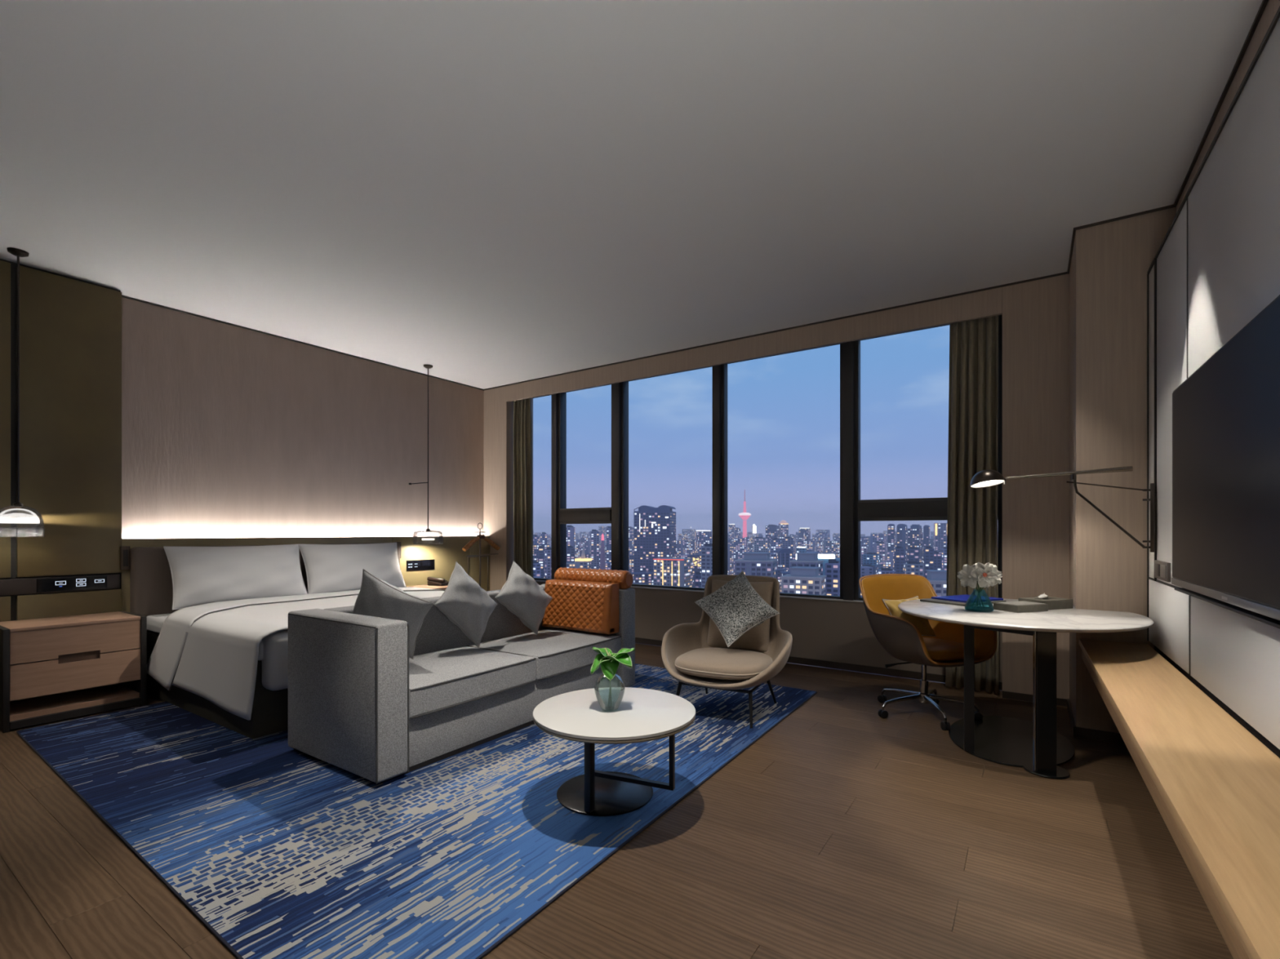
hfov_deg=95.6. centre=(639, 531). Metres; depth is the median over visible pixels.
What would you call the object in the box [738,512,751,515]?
light
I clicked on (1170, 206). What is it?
trim
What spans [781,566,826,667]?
apartment block
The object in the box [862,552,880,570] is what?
tower
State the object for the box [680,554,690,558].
block
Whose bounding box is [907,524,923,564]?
tower
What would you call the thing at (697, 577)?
tower
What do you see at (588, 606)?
cushion
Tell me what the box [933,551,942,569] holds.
tower
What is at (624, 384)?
window
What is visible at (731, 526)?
tower
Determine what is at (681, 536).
block
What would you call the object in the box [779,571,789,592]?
block
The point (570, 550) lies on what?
tower
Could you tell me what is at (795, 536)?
block
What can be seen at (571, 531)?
tower
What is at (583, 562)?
tower
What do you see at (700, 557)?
street lights
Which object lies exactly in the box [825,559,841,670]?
tower
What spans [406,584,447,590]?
nightstand
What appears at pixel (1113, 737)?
baseboard
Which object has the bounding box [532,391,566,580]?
window
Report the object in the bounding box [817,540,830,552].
block
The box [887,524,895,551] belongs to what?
tower
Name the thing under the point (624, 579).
bolster
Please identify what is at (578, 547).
block
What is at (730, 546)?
block
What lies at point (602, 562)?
tower
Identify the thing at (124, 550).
reading lamp
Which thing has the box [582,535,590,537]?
block
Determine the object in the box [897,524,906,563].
tower
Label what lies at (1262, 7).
trim
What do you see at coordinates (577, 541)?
block
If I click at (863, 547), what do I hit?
block
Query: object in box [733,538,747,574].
block
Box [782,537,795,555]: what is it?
tower
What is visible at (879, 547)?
tower
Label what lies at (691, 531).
block
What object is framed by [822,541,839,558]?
block
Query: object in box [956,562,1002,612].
flower vase
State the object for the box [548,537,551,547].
block
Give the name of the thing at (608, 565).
block
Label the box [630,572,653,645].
block
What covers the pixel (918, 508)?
window
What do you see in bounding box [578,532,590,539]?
block
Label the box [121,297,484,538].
wall
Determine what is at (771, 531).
tower
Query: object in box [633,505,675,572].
skyscraper
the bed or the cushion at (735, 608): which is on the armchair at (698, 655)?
the cushion at (735, 608)
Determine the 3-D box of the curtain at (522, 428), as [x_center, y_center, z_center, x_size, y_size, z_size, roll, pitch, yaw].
[-1.389,-0.248,6.899,0.341,2.833,0.104,0,0,34]
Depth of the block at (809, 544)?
1237.75 m
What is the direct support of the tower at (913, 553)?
on the ground
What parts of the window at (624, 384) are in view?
frame, frame, frame, frame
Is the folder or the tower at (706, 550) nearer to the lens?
the folder
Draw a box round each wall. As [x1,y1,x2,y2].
[0,258,489,702]
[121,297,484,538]
[1146,5,1279,758]
[1176,0,1279,213]
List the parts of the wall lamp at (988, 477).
bulb, lamp shade, arm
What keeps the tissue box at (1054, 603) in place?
on the desk at (1037, 747)
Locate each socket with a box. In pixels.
[1154,560,1170,582]
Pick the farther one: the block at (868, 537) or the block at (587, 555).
the block at (868, 537)
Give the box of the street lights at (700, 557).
[693,556,701,566]
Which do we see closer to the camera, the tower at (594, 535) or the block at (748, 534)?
the tower at (594, 535)
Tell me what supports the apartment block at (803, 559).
on the ground
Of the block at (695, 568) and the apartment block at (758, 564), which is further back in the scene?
the block at (695, 568)
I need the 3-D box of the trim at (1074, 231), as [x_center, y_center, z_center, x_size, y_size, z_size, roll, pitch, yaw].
[2.701,-1.748,3.638,0.012,0.012,0.679,0,0,34]
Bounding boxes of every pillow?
[163,544,307,609]
[297,542,406,593]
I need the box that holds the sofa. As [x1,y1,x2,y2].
[288,584,635,784]
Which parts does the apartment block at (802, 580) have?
cornice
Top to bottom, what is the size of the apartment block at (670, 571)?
124.900 m
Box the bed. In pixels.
[129,542,444,738]
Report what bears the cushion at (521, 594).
on the sofa
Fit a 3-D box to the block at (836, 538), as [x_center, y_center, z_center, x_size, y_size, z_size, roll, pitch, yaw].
[561.166,81.953,1601.724,43.620,138.455,32.772,0,0,29]
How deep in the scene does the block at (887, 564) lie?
806.40 m
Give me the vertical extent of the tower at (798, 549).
131.100 m
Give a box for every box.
[993,600,1048,613]
[1017,592,1072,609]
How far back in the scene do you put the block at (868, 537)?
1315.97 m
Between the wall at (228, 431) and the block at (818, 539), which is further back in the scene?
the block at (818, 539)
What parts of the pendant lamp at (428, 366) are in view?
rod, lamp shade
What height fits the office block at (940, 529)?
166.700 m
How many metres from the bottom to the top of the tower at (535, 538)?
146.500 m
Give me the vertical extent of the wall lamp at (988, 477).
0.464 m
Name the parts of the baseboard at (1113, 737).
baseboard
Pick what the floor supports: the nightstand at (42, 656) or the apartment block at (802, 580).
the nightstand at (42, 656)
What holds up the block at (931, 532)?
on the ground
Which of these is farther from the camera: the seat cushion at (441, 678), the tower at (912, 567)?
the tower at (912, 567)
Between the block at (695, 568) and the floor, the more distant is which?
the block at (695, 568)
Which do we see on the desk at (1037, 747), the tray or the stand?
the tray
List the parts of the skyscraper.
roof crown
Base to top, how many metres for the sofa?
0.744 m
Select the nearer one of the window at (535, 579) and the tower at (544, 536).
the window at (535, 579)
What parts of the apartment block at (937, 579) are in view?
cornice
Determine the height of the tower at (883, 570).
115.700 m
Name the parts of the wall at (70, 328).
panel, panel, panel, panel, panel, panel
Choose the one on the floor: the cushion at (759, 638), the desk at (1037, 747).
the desk at (1037, 747)
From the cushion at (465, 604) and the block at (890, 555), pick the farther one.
the block at (890, 555)
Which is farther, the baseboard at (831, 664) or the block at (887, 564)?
the block at (887, 564)
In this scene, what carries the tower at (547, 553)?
on the ground
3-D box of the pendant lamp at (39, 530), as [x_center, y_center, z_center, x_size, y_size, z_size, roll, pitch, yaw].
[-3.884,-0.860,3.627,0.236,1.786,0.236,0,0,-34]
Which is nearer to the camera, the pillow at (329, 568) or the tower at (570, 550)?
the pillow at (329, 568)
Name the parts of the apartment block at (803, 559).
cornice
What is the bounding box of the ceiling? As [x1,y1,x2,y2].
[0,0,1262,389]
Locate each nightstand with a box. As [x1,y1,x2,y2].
[0,611,146,733]
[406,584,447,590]
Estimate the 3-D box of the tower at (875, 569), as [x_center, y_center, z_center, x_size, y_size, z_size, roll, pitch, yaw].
[285.043,95.980,725.922,20.421,110.400,17.420,0,0,34]
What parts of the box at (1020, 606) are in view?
lid panel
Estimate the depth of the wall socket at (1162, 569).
2.78 m
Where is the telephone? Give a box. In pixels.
[426,577,448,586]
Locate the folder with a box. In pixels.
[931,594,1003,603]
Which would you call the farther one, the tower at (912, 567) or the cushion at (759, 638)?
the tower at (912, 567)
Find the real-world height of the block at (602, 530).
172.960 m
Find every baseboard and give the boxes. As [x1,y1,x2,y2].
[635,637,1002,690]
[1002,690,1066,706]
[1066,698,1124,744]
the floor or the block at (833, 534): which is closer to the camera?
the floor
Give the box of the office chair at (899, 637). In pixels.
[858,573,997,730]
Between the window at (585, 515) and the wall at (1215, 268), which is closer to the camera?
the wall at (1215, 268)
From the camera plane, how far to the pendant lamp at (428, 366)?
6.12 m
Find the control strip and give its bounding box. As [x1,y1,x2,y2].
[0,573,119,595]
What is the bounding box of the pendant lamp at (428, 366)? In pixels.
[408,364,443,544]
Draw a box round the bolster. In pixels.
[554,567,633,589]
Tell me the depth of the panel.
6.27 m
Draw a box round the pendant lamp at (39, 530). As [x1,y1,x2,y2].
[0,247,44,537]
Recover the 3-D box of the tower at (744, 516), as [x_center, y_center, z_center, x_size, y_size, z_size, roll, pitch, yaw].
[351.514,3.380,1947.935,42.900,295.600,42.900,0,0,34]
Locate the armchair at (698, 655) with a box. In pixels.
[661,574,792,728]
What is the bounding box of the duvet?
[164,591,444,720]
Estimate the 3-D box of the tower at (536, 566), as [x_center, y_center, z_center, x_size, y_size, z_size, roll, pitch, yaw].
[-103.779,89.730,571.945,10.005,122.900,8.520,0,0,-30]
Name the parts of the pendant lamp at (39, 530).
rod, lamp shade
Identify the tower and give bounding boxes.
[533,534,539,544]
[533,560,541,577]
[537,546,544,577]
[540,532,547,544]
[544,547,551,578]
[566,525,575,562]
[566,545,574,562]
[574,544,591,568]
[590,529,599,569]
[600,533,605,569]
[606,526,611,562]
[628,526,633,555]
[690,540,694,547]
[693,571,701,587]
[694,530,711,555]
[701,543,712,587]
[728,524,735,543]
[733,527,740,538]
[738,489,751,537]
[751,524,755,537]
[752,537,768,552]
[765,524,779,549]
[769,537,781,553]
[777,520,788,536]
[777,548,792,571]
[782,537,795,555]
[795,546,806,552]
[799,528,810,540]
[817,532,830,537]
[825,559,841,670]
[860,564,878,574]
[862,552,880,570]
[873,541,886,560]
[877,567,895,574]
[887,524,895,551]
[893,546,904,573]
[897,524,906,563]
[902,560,924,679]
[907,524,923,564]
[907,546,919,562]
[923,524,929,548]
[923,546,933,578]
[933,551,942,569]
[940,546,946,570]
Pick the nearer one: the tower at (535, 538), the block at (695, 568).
the block at (695, 568)
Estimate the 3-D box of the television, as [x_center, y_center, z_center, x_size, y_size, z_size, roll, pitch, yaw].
[1.851,-0.186,1.799,0.057,0.817,1.539,0,0,33]
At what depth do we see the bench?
1.44 m
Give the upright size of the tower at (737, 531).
163.100 m
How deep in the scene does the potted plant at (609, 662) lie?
2.39 m
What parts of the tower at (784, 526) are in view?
lit crown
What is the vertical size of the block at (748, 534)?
149.773 m
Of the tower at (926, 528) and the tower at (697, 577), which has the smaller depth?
the tower at (697, 577)
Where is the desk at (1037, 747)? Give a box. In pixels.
[897,598,1154,779]
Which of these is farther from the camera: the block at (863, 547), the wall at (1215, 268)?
the block at (863, 547)
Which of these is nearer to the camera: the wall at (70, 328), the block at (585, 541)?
the wall at (70, 328)
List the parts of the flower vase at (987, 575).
flower, flower stem, flower stem, flower, flower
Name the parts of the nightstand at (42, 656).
frame, drawer, drawer, rail, frame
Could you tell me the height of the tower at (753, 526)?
172.300 m
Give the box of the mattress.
[262,630,288,690]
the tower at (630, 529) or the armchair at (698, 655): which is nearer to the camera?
the armchair at (698, 655)
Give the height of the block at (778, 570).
111.490 m
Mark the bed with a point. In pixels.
(224, 664)
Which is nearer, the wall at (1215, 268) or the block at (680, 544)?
the wall at (1215, 268)
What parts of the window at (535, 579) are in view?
frame, frame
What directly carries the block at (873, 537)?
on the ground
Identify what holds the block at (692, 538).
on the ground
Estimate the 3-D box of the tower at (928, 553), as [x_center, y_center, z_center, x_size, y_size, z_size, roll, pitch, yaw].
[313.190,83.330,629.904,9.633,135.700,8.220,0,0,18]
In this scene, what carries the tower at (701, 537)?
on the ground
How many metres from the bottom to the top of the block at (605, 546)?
120.710 m
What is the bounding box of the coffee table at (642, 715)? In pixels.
[533,687,695,816]
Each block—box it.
[533,544,549,561]
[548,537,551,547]
[566,562,575,568]
[575,539,581,544]
[575,544,581,558]
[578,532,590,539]
[581,537,590,553]
[581,553,599,568]
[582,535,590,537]
[598,526,611,537]
[604,545,606,561]
[605,561,611,569]
[628,555,633,572]
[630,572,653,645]
[653,557,693,646]
[675,540,688,558]
[678,533,688,540]
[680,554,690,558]
[681,528,695,537]
[683,547,694,555]
[688,536,694,540]
[688,555,701,586]
[727,543,733,574]
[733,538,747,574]
[734,552,777,577]
[740,532,751,537]
[744,537,755,552]
[769,553,777,568]
[776,568,787,583]
[777,537,784,548]
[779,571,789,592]
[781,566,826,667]
[789,552,823,575]
[793,534,798,541]
[797,540,817,551]
[812,533,817,538]
[814,537,830,540]
[816,529,830,533]
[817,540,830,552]
[820,552,836,558]
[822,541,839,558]
[832,533,839,541]
[834,536,839,541]
[860,536,867,552]
[860,543,866,565]
[860,566,872,582]
[867,536,870,552]
[870,533,886,552]
[880,560,891,568]
[886,551,893,570]
[925,569,946,683]
[929,538,933,548]
[930,531,933,538]
[933,523,946,553]
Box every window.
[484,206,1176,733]
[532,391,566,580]
[558,381,628,571]
[621,365,713,591]
[720,342,843,599]
[843,315,1002,600]
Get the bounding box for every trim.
[121,294,483,390]
[483,271,1067,390]
[1066,230,1075,273]
[1073,204,1176,231]
[1173,0,1268,205]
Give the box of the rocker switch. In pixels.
[1160,564,1166,578]
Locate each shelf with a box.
[9,684,139,721]
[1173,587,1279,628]
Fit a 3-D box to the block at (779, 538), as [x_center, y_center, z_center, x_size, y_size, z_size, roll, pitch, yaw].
[282.263,80.384,1138.860,21.351,141.591,16.010,0,0,3]
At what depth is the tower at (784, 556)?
653.37 m
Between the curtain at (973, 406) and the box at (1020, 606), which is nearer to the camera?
the box at (1020, 606)
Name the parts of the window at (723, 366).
frame, frame, frame, frame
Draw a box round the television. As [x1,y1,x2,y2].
[1171,294,1279,620]
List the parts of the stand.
hanger arm, post, hanger arm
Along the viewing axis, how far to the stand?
6.53 m
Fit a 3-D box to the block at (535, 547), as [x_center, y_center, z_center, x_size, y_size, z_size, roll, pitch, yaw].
[-154.662,85.056,864.667,35.232,132.249,26.458,0,0,-21]
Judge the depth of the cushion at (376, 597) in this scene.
3.17 m
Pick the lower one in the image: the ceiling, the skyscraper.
the skyscraper
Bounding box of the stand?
[462,523,499,591]
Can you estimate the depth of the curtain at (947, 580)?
4.47 m
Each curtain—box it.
[513,398,533,577]
[945,315,999,693]
[945,324,950,671]
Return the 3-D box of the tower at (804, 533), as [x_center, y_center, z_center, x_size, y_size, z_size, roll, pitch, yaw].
[405.470,70.780,1429.926,23.118,160.800,19.820,0,0,32]
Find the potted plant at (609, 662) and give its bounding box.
[590,647,635,711]
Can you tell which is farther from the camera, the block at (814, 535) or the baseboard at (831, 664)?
the block at (814, 535)
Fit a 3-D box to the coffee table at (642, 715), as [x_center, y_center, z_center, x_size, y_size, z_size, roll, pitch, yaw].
[-0.111,0.953,2.429,0.684,0.430,0.671,0,0,34]
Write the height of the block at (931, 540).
136.714 m
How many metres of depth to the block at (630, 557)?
990.68 m
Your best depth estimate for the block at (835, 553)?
936.82 m
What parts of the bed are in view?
mattress, headboard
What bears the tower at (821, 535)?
on the ground
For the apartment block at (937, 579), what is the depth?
324.98 m
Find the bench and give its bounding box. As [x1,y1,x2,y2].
[1079,639,1279,958]
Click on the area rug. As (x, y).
(280, 851)
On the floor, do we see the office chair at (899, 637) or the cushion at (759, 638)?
the office chair at (899, 637)
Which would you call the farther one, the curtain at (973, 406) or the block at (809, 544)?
the block at (809, 544)
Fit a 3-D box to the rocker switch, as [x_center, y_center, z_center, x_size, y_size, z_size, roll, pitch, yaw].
[2.508,0.190,2.783,0.004,0.060,0.115,0,0,33]
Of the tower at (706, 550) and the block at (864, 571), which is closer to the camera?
the tower at (706, 550)
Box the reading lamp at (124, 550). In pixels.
[120,546,129,569]
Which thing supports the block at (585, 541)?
on the ground
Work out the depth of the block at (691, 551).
1183.38 m
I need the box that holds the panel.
[406,559,434,571]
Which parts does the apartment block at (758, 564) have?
cornice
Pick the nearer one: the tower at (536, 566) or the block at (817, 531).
the tower at (536, 566)
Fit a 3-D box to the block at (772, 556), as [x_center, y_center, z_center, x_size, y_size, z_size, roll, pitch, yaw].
[190.916,90.827,807.487,22.850,120.706,17.139,0,0,23]
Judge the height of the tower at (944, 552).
132.800 m
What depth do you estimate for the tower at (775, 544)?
893.48 m
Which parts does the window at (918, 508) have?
frame, frame, frame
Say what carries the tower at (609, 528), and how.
on the ground
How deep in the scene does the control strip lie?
3.92 m
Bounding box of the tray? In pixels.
[920,598,1006,606]
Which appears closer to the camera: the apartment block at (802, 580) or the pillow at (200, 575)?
the pillow at (200, 575)
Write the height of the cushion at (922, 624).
0.261 m
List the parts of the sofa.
arm, seat, arm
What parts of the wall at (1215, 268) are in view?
panel, panel, panel, panel, panel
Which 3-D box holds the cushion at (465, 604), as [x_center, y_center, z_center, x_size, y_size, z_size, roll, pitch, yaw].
[-1.092,0.459,3.674,0.426,0.542,0.236,0,0,-27]
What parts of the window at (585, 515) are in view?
frame, frame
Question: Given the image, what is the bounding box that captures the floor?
[0,643,1233,958]
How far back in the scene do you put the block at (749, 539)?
1403.59 m
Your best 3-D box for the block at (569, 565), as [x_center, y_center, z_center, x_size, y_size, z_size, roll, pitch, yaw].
[-81.262,93.226,655.892,21.639,115.908,16.227,0,0,7]
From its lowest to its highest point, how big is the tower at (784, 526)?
178.458 m
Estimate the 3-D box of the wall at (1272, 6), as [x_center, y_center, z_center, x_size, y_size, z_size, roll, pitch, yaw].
[1.490,-0.287,0.946,0.120,2.934,7.500,0,0,34]
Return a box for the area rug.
[16,663,817,958]
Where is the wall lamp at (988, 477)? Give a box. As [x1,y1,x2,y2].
[970,466,1154,552]
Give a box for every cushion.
[352,568,434,659]
[408,646,535,718]
[434,561,497,648]
[466,627,621,679]
[494,560,552,635]
[542,579,618,634]
[675,647,772,680]
[694,570,780,647]
[706,579,773,652]
[881,595,936,636]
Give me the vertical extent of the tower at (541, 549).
133.800 m
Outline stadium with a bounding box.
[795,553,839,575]
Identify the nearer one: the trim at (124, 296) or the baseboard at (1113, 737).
the baseboard at (1113, 737)
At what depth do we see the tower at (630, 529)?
1161.63 m
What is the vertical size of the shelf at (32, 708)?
0.072 m
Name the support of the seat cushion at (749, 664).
on the armchair at (698, 655)
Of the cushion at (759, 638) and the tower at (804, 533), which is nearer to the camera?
the cushion at (759, 638)
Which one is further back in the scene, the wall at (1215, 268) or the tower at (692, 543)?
the tower at (692, 543)
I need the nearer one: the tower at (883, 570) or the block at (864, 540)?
the tower at (883, 570)
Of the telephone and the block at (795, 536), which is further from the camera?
the block at (795, 536)
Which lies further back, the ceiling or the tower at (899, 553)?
the tower at (899, 553)
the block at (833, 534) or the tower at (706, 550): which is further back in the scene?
the block at (833, 534)
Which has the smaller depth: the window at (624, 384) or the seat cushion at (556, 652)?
the seat cushion at (556, 652)
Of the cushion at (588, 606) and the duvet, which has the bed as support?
the duvet

